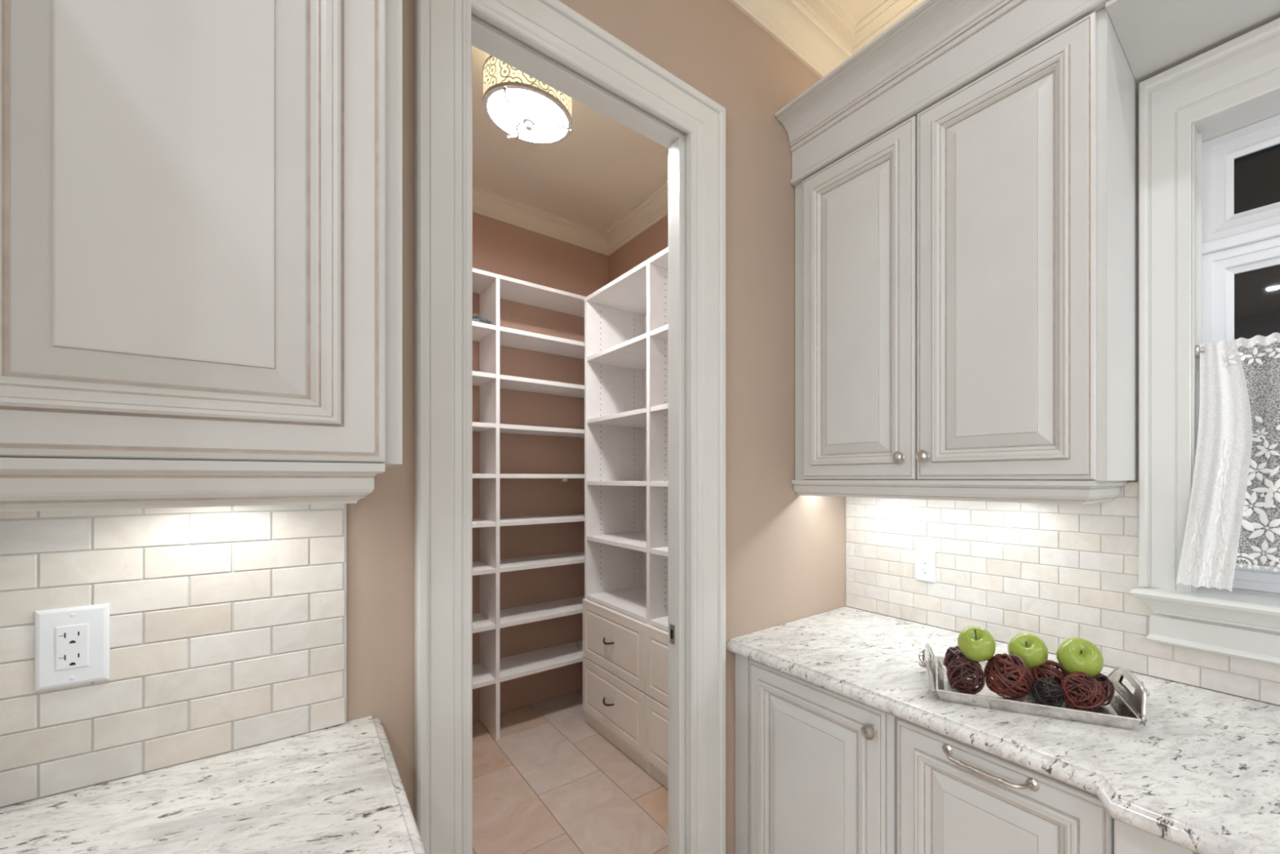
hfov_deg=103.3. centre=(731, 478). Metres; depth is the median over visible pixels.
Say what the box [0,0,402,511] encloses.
upper cabinet
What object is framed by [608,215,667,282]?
wall
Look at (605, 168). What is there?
ceiling
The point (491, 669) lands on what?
shelving unit
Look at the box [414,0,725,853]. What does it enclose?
trim
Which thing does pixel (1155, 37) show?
window valance
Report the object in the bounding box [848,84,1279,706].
wall
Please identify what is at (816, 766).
base cabinet
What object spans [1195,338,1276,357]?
curtain rod
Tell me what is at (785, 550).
wall
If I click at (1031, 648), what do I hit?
apple
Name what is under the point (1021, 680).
ball
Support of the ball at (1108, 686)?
on the serving tray
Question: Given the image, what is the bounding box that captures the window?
[1128,17,1279,665]
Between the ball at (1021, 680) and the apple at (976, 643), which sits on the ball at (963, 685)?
the apple at (976, 643)
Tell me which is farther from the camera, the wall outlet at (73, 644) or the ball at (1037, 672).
the ball at (1037, 672)
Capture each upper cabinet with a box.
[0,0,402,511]
[774,0,1137,504]
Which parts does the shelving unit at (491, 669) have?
shelf, shelf, shelf, shelf, shelf, shelf, shelf, shelf, panel, shelf, shelf, shelf, shelf, shelf, shelf, shelf, shelf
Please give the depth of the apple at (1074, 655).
1.13 m
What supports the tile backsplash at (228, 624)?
attached to the wall at (785, 550)
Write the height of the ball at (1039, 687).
0.062 m
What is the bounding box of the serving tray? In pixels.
[918,643,1149,728]
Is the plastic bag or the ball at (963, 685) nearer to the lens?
the ball at (963, 685)
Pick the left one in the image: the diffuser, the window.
the diffuser
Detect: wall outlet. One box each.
[35,603,110,690]
[915,548,935,582]
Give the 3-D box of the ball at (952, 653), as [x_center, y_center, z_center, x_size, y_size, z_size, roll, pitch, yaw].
[0.593,0.473,1.292,0.084,0.082,0.083,0,0,-41]
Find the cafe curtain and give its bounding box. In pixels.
[1175,332,1279,591]
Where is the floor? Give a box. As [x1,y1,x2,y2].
[472,688,667,853]
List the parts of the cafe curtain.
net panel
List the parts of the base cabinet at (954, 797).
bar handle, raised panel, panel molding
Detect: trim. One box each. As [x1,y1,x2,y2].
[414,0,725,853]
[472,181,667,256]
[728,0,925,78]
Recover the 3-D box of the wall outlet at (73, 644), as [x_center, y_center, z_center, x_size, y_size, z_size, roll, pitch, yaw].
[-0.994,0.253,0.755,0.070,0.117,0.008,0,0,-39]
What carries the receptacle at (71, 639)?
attached to the wall outlet at (73, 644)
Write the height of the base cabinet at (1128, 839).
0.848 m
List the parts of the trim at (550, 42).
casing, head casing, casing, strike plate, casing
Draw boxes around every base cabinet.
[735,653,897,853]
[897,716,1114,853]
[1114,818,1199,853]
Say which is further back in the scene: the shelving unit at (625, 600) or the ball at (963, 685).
the shelving unit at (625, 600)
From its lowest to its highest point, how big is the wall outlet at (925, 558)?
0.114 m
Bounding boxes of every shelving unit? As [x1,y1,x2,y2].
[472,267,586,739]
[582,247,667,788]
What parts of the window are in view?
casing, head casing, sash, sash, glass pane, glass pane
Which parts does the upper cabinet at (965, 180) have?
panel molding, raised panel, door, crown molding, knob, knob, light rail, raised panel, panel molding, door, panel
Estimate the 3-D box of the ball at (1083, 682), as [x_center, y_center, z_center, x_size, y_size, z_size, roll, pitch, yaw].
[0.778,0.472,1.110,0.081,0.083,0.084,0,0,-41]
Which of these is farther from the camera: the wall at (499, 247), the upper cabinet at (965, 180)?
the wall at (499, 247)
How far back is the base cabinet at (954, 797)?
1.05 m
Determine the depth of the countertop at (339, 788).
0.72 m
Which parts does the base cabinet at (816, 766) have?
panel molding, raised panel, knob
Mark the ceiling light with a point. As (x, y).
(526, 109)
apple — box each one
[957,626,995,662]
[1007,632,1048,669]
[1056,637,1103,676]
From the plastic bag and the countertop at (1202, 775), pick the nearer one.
the countertop at (1202, 775)
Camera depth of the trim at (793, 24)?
1.80 m
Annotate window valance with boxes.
[1105,0,1279,84]
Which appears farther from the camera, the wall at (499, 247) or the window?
the wall at (499, 247)
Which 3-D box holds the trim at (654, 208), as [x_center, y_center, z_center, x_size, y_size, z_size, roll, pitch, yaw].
[-0.994,-1.601,2.126,2.004,0.108,1.838,0,0,-41]
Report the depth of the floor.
2.25 m
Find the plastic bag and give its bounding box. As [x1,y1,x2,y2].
[472,314,491,324]
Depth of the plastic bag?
2.66 m
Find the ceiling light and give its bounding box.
[482,55,573,145]
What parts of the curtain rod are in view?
rod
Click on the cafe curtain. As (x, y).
(1221, 479)
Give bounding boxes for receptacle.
[54,622,88,671]
[920,555,928,575]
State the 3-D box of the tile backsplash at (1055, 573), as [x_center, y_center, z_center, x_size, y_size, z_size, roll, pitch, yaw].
[1.287,0.265,1.118,0.010,0.511,2.472,0,0,-41]
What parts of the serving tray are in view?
vine handle, plate, plate, vine handle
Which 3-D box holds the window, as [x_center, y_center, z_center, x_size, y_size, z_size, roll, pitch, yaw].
[1.573,-0.310,0.868,0.252,1.471,1.358,0,0,-41]
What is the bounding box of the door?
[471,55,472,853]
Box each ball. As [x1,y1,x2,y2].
[943,645,974,675]
[946,656,985,693]
[983,653,1034,699]
[1030,659,1069,695]
[1031,677,1065,706]
[1060,671,1105,711]
[1078,672,1115,705]
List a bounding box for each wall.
[346,0,846,853]
[472,212,608,720]
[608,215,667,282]
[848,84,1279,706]
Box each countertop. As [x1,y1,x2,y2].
[0,715,426,853]
[726,606,1279,853]
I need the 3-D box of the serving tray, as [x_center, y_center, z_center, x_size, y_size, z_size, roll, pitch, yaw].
[0.702,0.480,1.204,0.471,0.080,0.244,0,0,22]
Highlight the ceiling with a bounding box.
[471,0,914,231]
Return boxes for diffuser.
[487,88,568,141]
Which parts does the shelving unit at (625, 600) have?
bow handle, bow handle, drawer, drawer, shelf, shelf, shelf, shelf, shelf, panel, panel, drawer, drawer, shelf, shelf, shelf, shelf, shelf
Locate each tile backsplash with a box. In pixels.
[0,503,346,807]
[845,481,1279,705]

